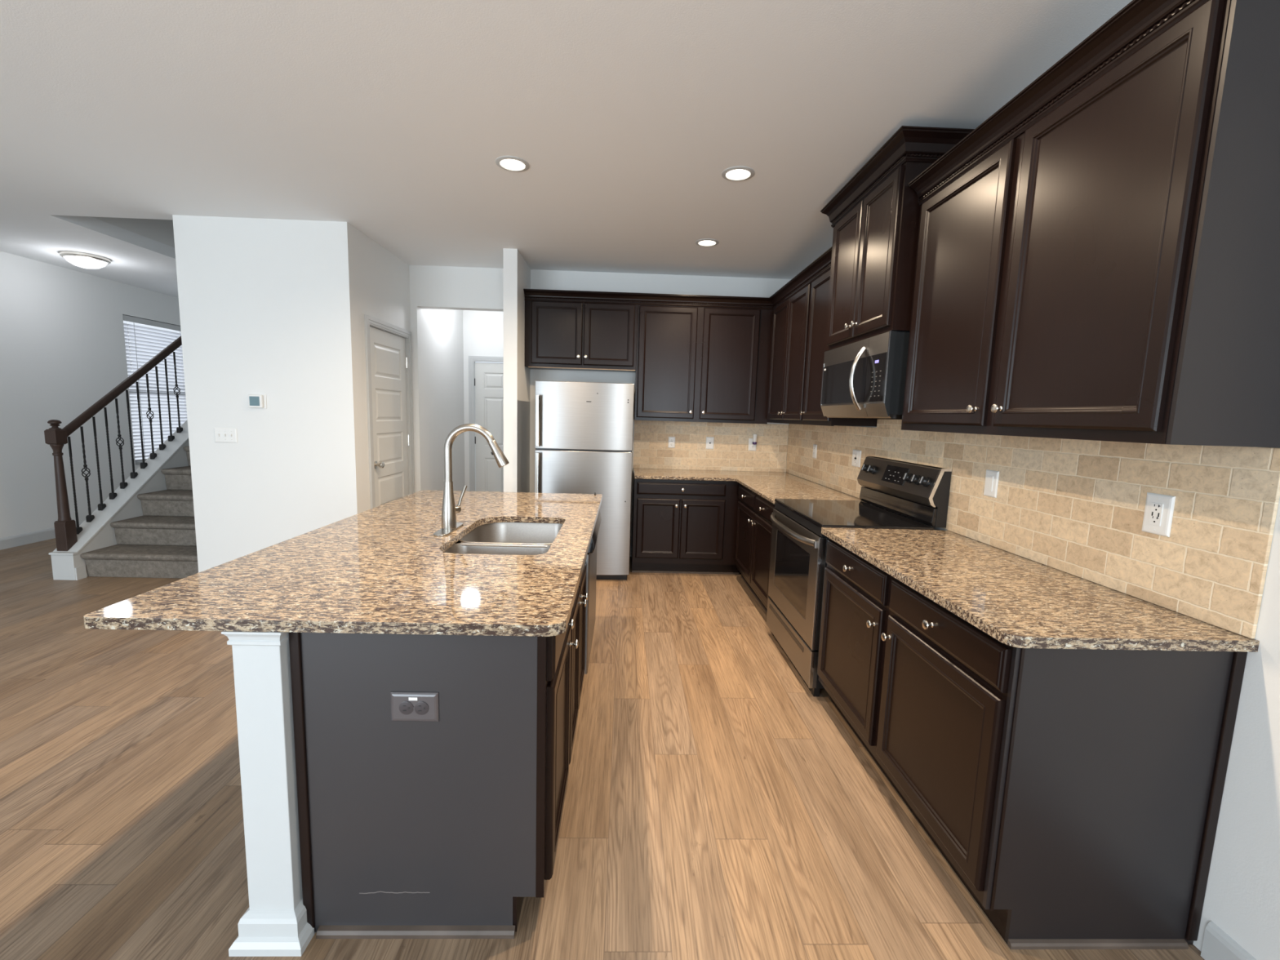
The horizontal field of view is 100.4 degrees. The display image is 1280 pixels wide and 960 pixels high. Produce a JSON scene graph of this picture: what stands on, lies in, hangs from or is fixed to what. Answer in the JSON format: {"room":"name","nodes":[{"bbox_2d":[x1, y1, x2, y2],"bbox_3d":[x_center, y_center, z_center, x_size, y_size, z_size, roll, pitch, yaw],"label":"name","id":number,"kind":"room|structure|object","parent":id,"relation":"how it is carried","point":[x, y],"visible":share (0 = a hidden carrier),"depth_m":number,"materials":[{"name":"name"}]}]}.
{"room":"kitchen","nodes":[
{"label":"kitchen","id":0,"kind":"room"},
{"bbox_2d":[0,250,180,537],"bbox_3d":[-5.988,-0.405,2.256,0.150,2.775,11.100,1,7,-2],"label":"wall","id":1,"kind":"structure","parent":0,"point":[63,348],"depth_m":5.47,"materials":[{"name":"white paint"}]},
{"bbox_2d":[0,521,83,550],"bbox_3d":[-5.945,0.922,2.404,0.014,0.108,11.030,1,7,-2],"label":"baseboard","id":2,"kind":"structure","parent":1,"relation":"attached to","point":[20,540],"depth_m":5.23,"materials":[{"name":"grey paint"}]},
{"bbox_2d":[128,331,186,464],"bbox_3d":[-6.133,-1.111,6.761,0.040,1.760,0.980,1,7,-2],"label":"window","id":3,"kind":"structure","parent":1,"relation":"in","point":[179,331],"depth_m":7.06,"materials":[{"name":"grey paint"}]},
{"bbox_2d":[122,315,186,464],"bbox_3d":[-6.066,-1.112,6.763,0.064,1.745,0.960,1,7,-2],"label":"window blind","id":4,"kind":"object","parent":3,"relation":"attached to","point":[126,318],"visible":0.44,"depth_m":6.61,"materials":[{"name":"grey paint"}]},
{"bbox_2d":[90,216,174,247],"bbox_3d":[-3.907,-3.372,5.603,1.200,2.225,3.850,1,7,-2],"label":"wall","id":5,"kind":"structure","parent":0,"point":[162,231],"depth_m":4.77,"materials":[{"name":"white paint"}]},
{"bbox_2d":[172,214,410,572],"bbox_3d":[-2.861,-0.763,5.956,1.246,2.775,3.840,1,7,-2],"label":"wall","id":6,"kind":"structure","parent":0,"point":[276,308],"depth_m":4.04,"materials":[{"name":"white paint"}]},
{"bbox_2d":[213,427,237,443],"bbox_3d":[-3.157,-0.340,4.055,0.168,0.112,0.018,1,7,-2],"label":"light switch","id":7,"kind":"object","parent":6,"relation":"attached to","point":[221,434],"visible":1,"depth_m":4.06,"materials":[{"name":"white plastic"}]},
{"bbox_2d":[248,394,266,408],"bbox_3d":[-2.893,-0.594,4.026,0.123,0.107,0.029,1,7,-2],"label":"thermostat","id":8,"kind":"object","parent":6,"relation":"attached to","point":[255,401],"visible":1,"depth_m":4.01,"materials":[{"name":"white plastic"}]},
{"bbox_2d":[369,326,408,506],"bbox_3d":[-2.212,-0.256,4.768,0.110,2.073,0.754,1,7,-2],"label":"door","id":9,"kind":"structure","parent":6,"relation":"in","point":[388,361],"depth_m":4.72,"materials":[{"name":"white paint"}]},
{"bbox_2d":[364,314,414,508],"bbox_3d":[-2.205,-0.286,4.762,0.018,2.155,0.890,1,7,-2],"label":"trim","id":10,"kind":"structure","parent":6,"relation":"attached to","point":[368,320],"depth_m":4.39,"materials":[{"name":"grey paint"}]},
{"bbox_2d":[421,308,503,491],"bbox_3d":[-1.132,-0.726,6.068,2.330,2.775,1.460,1,7,-2],"label":"wall","id":11,"kind":"structure","parent":0,"point":[449,336],"depth_m":6.12,"materials":[{"name":"white paint"}]},
{"bbox_2d":[468,355,503,491],"bbox_3d":[-1.668,-0.475,6.690,0.940,2.095,0.018,1,7,-2],"label":"trim","id":12,"kind":"structure","parent":11,"relation":"attached to","point":[472,359],"depth_m":6.62,"materials":[{"name":"grey paint"}]},
{"bbox_2d":[474,362,503,492],"bbox_3d":[-1.674,-0.447,6.731,0.807,2.010,0.048,1,7,-2],"label":"door","id":13,"kind":"structure","parent":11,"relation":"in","point":[489,377],"depth_m":6.67,"materials":[{"name":"white paint"}]},
{"bbox_2d":[502,248,530,492],"bbox_3d":[-1.128,-0.585,4.912,0.117,2.775,0.630,1,7,-2],"label":"wall partition","id":14,"kind":"structure","parent":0,"point":[516,271],"depth_m":4.62,"materials":[{"name":"white paint"}]},
{"bbox_2d":[0,0,1132,297],"bbox_3d":[-2.099,-1.733,2.200,7.750,0.100,11.100,1,7,-2],"label":"ceiling","id":15,"kind":"structure","parent":0,"point":[391,120],"depth_m":2.41,"materials":[{"name":"white paint"}]},
{"bbox_2d":[58,250,111,268],"bbox_3d":[-5.266,-2.070,5.065,0.340,0.107,0.340,1,7,-2],"label":"ceiling lamp","id":16,"kind":"object","parent":15,"relation":"attached to","point":[86,260],"visible":1,"depth_m":4.98,"materials":[{"name":"white glass"}]},
{"bbox_2d":[495,155,529,171],"bbox_3d":[-0.696,-1.724,2.911,0.180,0.007,0.180,1,7,-2],"label":"recessed light","id":17,"kind":"object","parent":15,"relation":"in","point":[511,163],"visible":1,"depth_m":2.90,"materials":[{"name":"grey paint"}]},
{"bbox_2d":[695,238,719,246],"bbox_3d":[0.520,-1.836,4.127,0.180,0.007,0.180,1,7,-2],"label":"recessed light","id":18,"kind":"object","parent":15,"relation":"in","point":[706,242],"visible":1,"depth_m":4.12,"materials":[{"name":"grey paint"}]},
{"bbox_2d":[721,165,754,181],"bbox_3d":[0.543,-1.692,2.950,0.180,0.007,0.180,1,7,-2],"label":"recessed light","id":19,"kind":"object","parent":15,"relation":"in","point":[740,173],"visible":1,"depth_m":2.94,"materials":[{"name":"grey paint"}]},
{"bbox_2d":[408,264,791,556],"bbox_3d":[-0.366,-0.611,5.307,3.709,2.775,0.120,1,7,-2],"label":"wall","id":20,"kind":"structure","parent":0,"point":[433,287],"depth_m":5.10,"materials":[{"name":"white paint"}]},
{"bbox_2d":[524,300,637,372],"bbox_3d":[-0.541,-1.333,4.976,1.017,0.602,0.352,1,7,-2],"label":"upper cabinet","id":21,"kind":"object","parent":20,"relation":"attached to","point":[559,335],"visible":1,"depth_m":4.84,"materials":[{"name":"brown wood"}]},
{"bbox_2d":[634,304,773,423],"bbox_3d":[0.583,-1.080,5.038,1.242,1.055,0.352,1,7,-2],"label":"upper cabinet","id":22,"kind":"object","parent":20,"relation":"attached to","point":[694,364],"visible":0.99,"depth_m":4.90,"materials":[{"name":"brown wood"}]},
{"bbox_2d":[523,246,831,309],"bbox_3d":[0.115,-1.535,4.052,2.262,0.090,1.567,1,7,-2],"label":"crown molding","id":23,"kind":"structure","parent":22,"relation":"attached to","point":[822,264],"depth_m":4.79,"materials":[{"name":"brown wood"}]},
{"bbox_2d":[633,420,788,471],"bbox_3d":[0.704,-0.335,5.304,1.534,0.478,0.010,1,7,-2],"label":"tile backsplash","id":24,"kind":"structure","parent":20,"relation":"attached to","point":[730,452],"depth_m":5.30,"materials":[{"name":"tile"}]},
{"bbox_2d":[667,436,675,448],"bbox_3d":[0.315,-0.373,5.279,0.068,0.110,0.010,1,7,-2],"label":"wall outlet","id":25,"kind":"object","parent":24,"relation":"attached to","point":[671,439],"visible":1,"depth_m":5.28,"materials":[{"name":"white plastic"}]},
{"bbox_2d":[706,436,714,448],"bbox_3d":[0.695,-0.366,5.287,0.078,0.120,0.016,1,7,-2],"label":"cable plate","id":26,"kind":"object","parent":24,"relation":"attached to","point":[709,440],"visible":1,"depth_m":5.29,"materials":[{"name":"white plastic"}]},
{"bbox_2d":[748,438,756,450],"bbox_3d":[1.120,-0.353,5.303,0.078,0.122,0.010,1,7,-2],"label":"wall outlet","id":27,"kind":"object","parent":24,"relation":"attached to","point":[751,446],"visible":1,"depth_m":5.30,"materials":[{"name":"white plastic"}]},
{"bbox_2d":[752,434,757,444],"bbox_3d":[1.136,-0.402,5.270,0.043,0.101,0.046,1,7,-2],"label":"air freshener","id":28,"kind":"object","parent":27,"relation":"attached to","point":[754,436],"visible":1,"depth_m":5.25,"materials":[{"name":"white plastic"}]},
{"bbox_2d":[0,537,1204,959],"bbox_3d":[-2.130,1.079,2.561,8.008,0.020,13.818,1,7,-2],"label":"floor","id":29,"kind":"structure","parent":0,"point":[716,806],"depth_m":1.92,"materials":[{"name":"brown wood"}]},
{"bbox_2d":[48,419,198,580],"bbox_3d":[-4.074,-0.644,5.662,1.187,2.538,3.186,1,7,-2],"label":"staircase","id":30,"kind":"structure","parent":29,"relation":"on","point":[148,530],"depth_m":4.55,"materials":[{"name":"grey carpet"}]},
{"bbox_2d":[44,419,77,551],"bbox_3d":[-4.570,0.044,4.206,0.084,1.038,0.084,1,7,-2],"label":"newel post","id":31,"kind":"object","parent":30,"relation":"on","point":[65,531],"visible":1,"depth_m":4.20,"materials":[{"name":"brown wood"}]},
{"bbox_2d":[67,436,82,534],"bbox_3d":[-4.594,0.046,4.322,0.036,0.795,0.038,1,7,-2],"label":"baluster","id":32,"kind":"object","parent":30,"relation":"on","point":[79,529],"visible":0.95,"depth_m":4.32,"materials":[{"name":"black metal"}]},
{"bbox_2d":[80,426,94,522],"bbox_3d":[-4.594,-0.045,4.420,0.052,0.795,0.052,8,10,44],"label":"baluster","id":33,"kind":"object","parent":30,"relation":"on","point":[90,517],"visible":1,"depth_m":4.42,"materials":[{"name":"black metal"}]},
{"bbox_2d":[81,466,90,477],"bbox_3d":[-4.594,-0.062,4.418,0.052,0.095,0.052,8,10,43],"label":"basket","id":34,"kind":"object","parent":33,"relation":"on","point":[89,471],"depth_m":4.41,"materials":[{"name":"black metal"}]},
{"bbox_2d":[92,416,106,510],"bbox_3d":[-4.595,-0.137,4.517,0.036,0.795,0.038,1,7,-2],"label":"baluster","id":35,"kind":"object","parent":30,"relation":"on","point":[101,506],"visible":1,"depth_m":4.52,"materials":[{"name":"black metal"}]},
{"bbox_2d":[103,407,117,499],"bbox_3d":[-4.596,-0.228,4.614,0.036,0.795,0.038,1,7,-2],"label":"baluster","id":36,"kind":"object","parent":30,"relation":"on","point":[112,495],"visible":1,"depth_m":4.62,"materials":[{"name":"black metal"}]},
{"bbox_2d":[115,398,127,488],"bbox_3d":[-4.596,-0.319,4.711,0.052,0.795,0.052,8,10,44],"label":"baluster","id":37,"kind":"object","parent":30,"relation":"on","point":[122,485],"visible":1,"depth_m":4.71,"materials":[{"name":"black metal"}]},
{"bbox_2d":[115,436,124,447],"bbox_3d":[-4.596,-0.337,4.709,0.052,0.095,0.052,8,10,43],"label":"basket","id":38,"kind":"object","parent":37,"relation":"on","point":[117,442],"depth_m":4.71,"materials":[{"name":"black metal"}]},
{"bbox_2d":[62,335,182,436],"bbox_3d":[-4.589,-1.610,5.556,0.050,2.231,2.935,1,7,-2],"label":"handrail","id":39,"kind":"object","parent":30,"relation":"attached to","point":[73,425],"visible":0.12,"depth_m":4.68,"materials":[{"name":"brown wood"}]},
{"bbox_2d":[125,390,137,478],"bbox_3d":[-4.597,-0.411,4.808,0.036,0.795,0.038,1,7,-2],"label":"baluster","id":40,"kind":"object","parent":30,"relation":"on","point":[133,474],"visible":1,"depth_m":4.81,"materials":[{"name":"black metal"}]},
{"bbox_2d":[135,381,147,468],"bbox_3d":[-4.597,-0.502,4.905,0.036,0.795,0.038,1,7,-2],"label":"baluster","id":41,"kind":"object","parent":30,"relation":"on","point":[143,464],"visible":1,"depth_m":4.91,"materials":[{"name":"black metal"}]},
{"bbox_2d":[145,373,156,459],"bbox_3d":[-4.598,-0.594,5.003,0.052,0.795,0.052,8,10,44],"label":"baluster","id":42,"kind":"object","parent":30,"relation":"on","point":[153,455],"visible":1,"depth_m":5.00,"materials":[{"name":"black metal"}]},
{"bbox_2d":[146,409,153,419],"bbox_3d":[-4.597,-0.611,5.000,0.052,0.095,0.052,8,10,43],"label":"basket","id":43,"kind":"object","parent":42,"relation":"on","point":[149,418],"depth_m":4.99,"materials":[{"name":"black metal"}]},
{"bbox_2d":[155,365,165,449],"bbox_3d":[-4.598,-0.685,5.100,0.036,0.795,0.038,1,7,-2],"label":"baluster","id":44,"kind":"object","parent":30,"relation":"on","point":[162,446],"visible":1,"depth_m":5.10,"materials":[{"name":"black metal"}]},
{"bbox_2d":[164,359,174,441],"bbox_3d":[-4.599,-0.776,5.197,0.036,0.795,0.038,1,7,-2],"label":"baluster","id":45,"kind":"object","parent":30,"relation":"on","point":[171,437],"visible":1,"depth_m":5.20,"materials":[{"name":"black metal"}]},
{"bbox_2d":[173,351,182,432],"bbox_3d":[-4.600,-0.868,5.294,0.052,0.795,0.052,8,10,44],"label":"baluster","id":46,"kind":"object","parent":30,"relation":"on","point":[179,429],"visible":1,"depth_m":5.30,"materials":[{"name":"black metal"}]},
{"bbox_2d":[173,386,180,395],"bbox_3d":[-4.599,-0.885,5.292,0.052,0.095,0.052,8,10,43],"label":"basket","id":47,"kind":"object","parent":46,"relation":"on","point":[175,386],"depth_m":5.29,"materials":[{"name":"black metal"}]},
{"bbox_2d":[221,631,315,956],"bbox_3d":[-0.970,0.800,1.433,0.185,0.876,0.187,1,7,-2],"label":"column","id":48,"kind":"structure","parent":29,"relation":"on","point":[274,923],"depth_m":1.38,"materials":[{"name":"white paint"}]},
{"bbox_2d":[288,616,577,938],"bbox_3d":[-0.560,0.785,1.649,0.697,0.876,0.504,1,7,-2],"label":"base cabinet","id":49,"kind":"object","parent":29,"relation":"on","point":[443,828],"visible":0.79,"depth_m":1.42,"materials":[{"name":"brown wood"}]},
{"bbox_2d":[390,691,439,721],"bbox_3d":[-0.586,0.590,1.383,0.122,0.080,0.010,1,7,-2],"label":"wall outlet","id":50,"kind":"object","parent":49,"relation":"attached to","point":[406,706],"visible":1,"depth_m":1.38,"materials":[{"name":"grey plastic"}]},
{"bbox_2d":[399,701,413,715],"bbox_3d":[-0.605,0.590,1.379,0.037,0.037,0.002,1,7,-2],"label":"receptacle","id":51,"kind":"object","parent":50,"relation":"attached to","point":[406,708],"depth_m":1.38,"materials":[{"name":"grey"}]},
{"bbox_2d":[413,701,428,715],"bbox_3d":[-0.566,0.591,1.381,0.037,0.037,0.002,1,7,-2],"label":"receptacle","id":52,"kind":"object","parent":50,"relation":"attached to","point":[420,708],"depth_m":1.38,"materials":[{"name":"grey"}]},
{"bbox_2d":[455,541,587,764],"bbox_3d":[-0.576,0.709,2.270,0.694,0.876,0.743,1,7,-2],"label":"base cabinet","id":53,"kind":"object","parent":29,"relation":"on","point":[579,609],"visible":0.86,"depth_m":2.22,"materials":[{"name":"brown wood"}]},
{"bbox_2d":[534,380,634,579],"bbox_3d":[-0.490,-0.013,4.853,0.820,1.690,0.820,1,7,-2],"label":"refrigerator","id":54,"kind":"object","parent":29,"relation":"on","point":[584,431],"visible":0.82,"depth_m":4.46,"materials":[{"name":"silver metal"}]},
{"bbox_2d":[584,508,601,674],"bbox_3d":[-0.575,0.623,3.015,0.666,0.868,0.747,1,7,-2],"label":"dishwasher","id":55,"kind":"object","parent":29,"relation":"on","point":[591,560],"visible":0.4,"depth_m":2.78,"materials":[{"name":"black metal"}]},
{"bbox_2d":[631,475,741,574],"bbox_3d":[0.701,0.406,5.069,1.539,0.876,0.657,1,7,-2],"label":"base cabinet","id":56,"kind":"object","parent":29,"relation":"on","point":[682,526],"visible":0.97,"depth_m":4.77,"materials":[{"name":"brown wood"}]},
{"bbox_2d":[633,468,870,504],"bbox_3d":[0.729,0.029,4.419,1.543,0.030,1.858,1,7,-2],"label":"countertop","id":57,"kind":"structure","parent":56,"relation":"on","point":[771,486],"depth_m":4.59,"materials":[{"name":"beige stone"}]},
{"bbox_2d":[734,484,775,613],"bbox_3d":[1.165,0.528,4.177,0.659,0.876,1.223,1,7,-2],"label":"base cabinet","id":58,"kind":"object","parent":29,"relation":"on","point":[754,523],"visible":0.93,"depth_m":4.07,"materials":[{"name":"brown wood"}]},
{"bbox_2d":[766,456,951,696],"bbox_3d":[1.164,0.487,3.117,0.703,1.213,0.850,1,7,-2],"label":"stove","id":59,"kind":"object","parent":29,"relation":"on","point":[917,492],"visible":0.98,"depth_m":2.94,"materials":[{"name":"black metal"}]},
{"bbox_2d":[768,508,826,650],"bbox_3d":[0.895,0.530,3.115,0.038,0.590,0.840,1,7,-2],"label":"oven","id":60,"kind":"object","parent":59,"relation":"in","point":[797,568],"depth_m":2.96,"materials":[{"name":"silver glass"}]},
{"bbox_2d":[774,498,933,529],"bbox_3d":[1.178,0.189,3.081,0.568,0.020,0.850,1,7,-2],"label":"cooktop","id":61,"kind":"object","parent":59,"relation":"in","point":[817,513],"depth_m":2.96,"materials":[{"name":"black glass"}]},
{"bbox_2d":[817,537,1247,949],"bbox_3d":[1.223,0.787,2.064,0.659,0.876,1.292,1,7,-2],"label":"base cabinet","id":62,"kind":"object","parent":29,"relation":"on","point":[1075,795],"visible":0.98,"depth_m":1.46,"materials":[{"name":"brown wood"}]},
{"bbox_2d":[821,527,1259,652],"bbox_3d":[1.242,0.338,2.005,0.648,0.030,1.314,1,7,-2],"label":"countertop","id":63,"kind":"structure","parent":62,"relation":"on","point":[1020,602],"depth_m":1.64,"materials":[{"name":"beige stone"}]},
{"bbox_3d":[-0.617,0.677,2.525,0.665,0.876,2.040,1,7,-2],"label":"panel","id":64,"kind":"object","parent":29,"relation":"on","visible":0},
{"bbox_2d":[83,489,602,636],"bbox_3d":[-0.806,0.229,2.410,1.177,0.030,2.209,1,7,-2],"label":"countertop","id":65,"kind":"structure","parent":64,"relation":"on","point":[381,569],"depth_m":1.62,"materials":[{"name":"beige stone"}]},
{"bbox_2d":[433,423,509,536],"bbox_3d":[-0.721,-0.011,2.327,0.295,0.469,0.260,1,7,-2],"label":"faucet","id":66,"kind":"object","parent":65,"relation":"on","point":[449,509],"visible":1,"depth_m":2.31,"materials":[{"name":"silver metal"}]},
{"bbox_2d":[444,522,563,555],"bbox_3d":[-0.573,0.357,2.347,0.457,0.192,0.766,1,7,-2],"label":"sink","id":67,"kind":"object","parent":65,"relation":"in","point":[495,538],"visible":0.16,"depth_m":2.64,"materials":[{"name":"metal"}]},
{"bbox_2d":[841,425,1279,959],"bbox_3d":[1.641,-0.209,2.489,0.150,2.775,11.100,1,7,-2],"label":"wall","id":68,"kind":"structure","parent":0,"point":[1242,894],"depth_m":1.36,"materials":[{"name":"white paint"}]},
{"bbox_2d":[767,283,811,424],"bbox_3d":[1.345,-1.008,4.578,0.354,1.041,1.323,1,7,-2],"label":"upper cabinet","id":69,"kind":"object","parent":68,"relation":"attached to","point":[790,326],"visible":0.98,"depth_m":4.31,"materials":[{"name":"brown wood"}]},
{"bbox_2d":[800,268,877,426],"bbox_3d":[1.371,-0.895,3.652,0.354,1.041,0.540,1,7,-2],"label":"upper cabinet","id":70,"kind":"object","parent":68,"relation":"attached to","point":[812,412],"visible":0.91,"depth_m":3.69,"materials":[{"name":"brown wood"}]},
{"bbox_2d":[820,125,974,351],"bbox_3d":[1.355,-1.189,2.905,0.447,0.867,0.992,1,7,-2],"label":"upper cabinet","id":71,"kind":"object","parent":68,"relation":"attached to","point":[874,217],"visible":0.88,"depth_m":2.64,"materials":[{"name":"brown wood"}]},
{"bbox_2d":[820,330,909,419],"bbox_3d":[1.324,-0.552,2.981,0.446,0.414,0.846,1,7,-2],"label":"microwave","id":72,"kind":"object","parent":71,"relation":"attached to","point":[864,379],"visible":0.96,"depth_m":2.77,"materials":[{"name":"silver metal"}]},
{"bbox_2d":[786,418,1279,639],"bbox_3d":[1.534,-0.158,3.322,0.010,0.654,4.012,1,7,-2],"label":"tile backsplash","id":73,"kind":"structure","parent":68,"relation":"attached to","point":[1075,507],"depth_m":1.78,"materials":[{"name":"tile"}]},
{"bbox_2d":[812,444,817,458],"bbox_3d":[1.489,-0.245,4.546,0.010,0.116,0.080,1,7,-2],"label":"wall outlet","id":74,"kind":"object","parent":73,"relation":"attached to","point":[815,446],"visible":1,"depth_m":4.53,"materials":[{"name":"white plastic"}]},
{"bbox_2d":[851,449,861,467],"bbox_3d":[1.511,-0.151,3.727,0.010,0.116,0.130,1,7,-2],"label":"wall outlet","id":75,"kind":"object","parent":73,"relation":"attached to","point":[856,455],"visible":1,"depth_m":3.71,"materials":[{"name":"white plastic"}]},
{"bbox_2d":[853,457,857,465],"bbox_3d":[1.507,-0.132,3.729,0.002,0.060,0.060,1,7,-2],"label":"receptacle","id":76,"kind":"object","parent":75,"relation":"attached to","point":[855,458],"depth_m":3.72,"materials":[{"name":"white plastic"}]},
{"bbox_2d":[853,451,857,458],"bbox_3d":[1.508,-0.171,3.724,0.002,0.060,0.060,1,7,-2],"label":"receptacle","id":77,"kind":"object","parent":75,"relation":"attached to","point":[855,453],"depth_m":3.72,"materials":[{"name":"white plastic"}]},
{"bbox_2d":[983,469,999,497],"bbox_3d":[1.548,0.016,2.353,0.010,0.116,0.080,1,7,-2],"label":"light switch","id":78,"kind":"object","parent":73,"relation":"attached to","point":[992,477],"visible":1,"depth_m":2.34,"materials":[{"name":"white plastic"}]},
{"bbox_2d":[1141,492,1175,537],"bbox_3d":[1.569,0.104,1.617,0.010,0.122,0.084,1,7,-2],"label":"wall outlet","id":79,"kind":"object","parent":73,"relation":"attached to","point":[1159,508],"visible":1,"depth_m":1.61,"materials":[{"name":"white plastic"}]},
{"bbox_2d":[901,0,1279,447],"bbox_3d":[1.413,-0.712,1.839,0.371,1.119,1.344,1,7,-2],"label":"upper cabinet","id":80,"kind":"object","parent":68,"relation":"attached to","point":[1098,258],"visible":1,"depth_m":1.44,"materials":[{"name":"brown wood"}]},
{"bbox_2d":[1200,920,1256,959],"bbox_3d":[1.611,1.520,-0.689,0.014,0.108,4.335,1,7,-2],"label":"baseboard","id":81,"kind":"structure","parent":68,"relation":"attached to","point":[1217,944],"depth_m":1.42,"materials":[{"name":"grey paint"}]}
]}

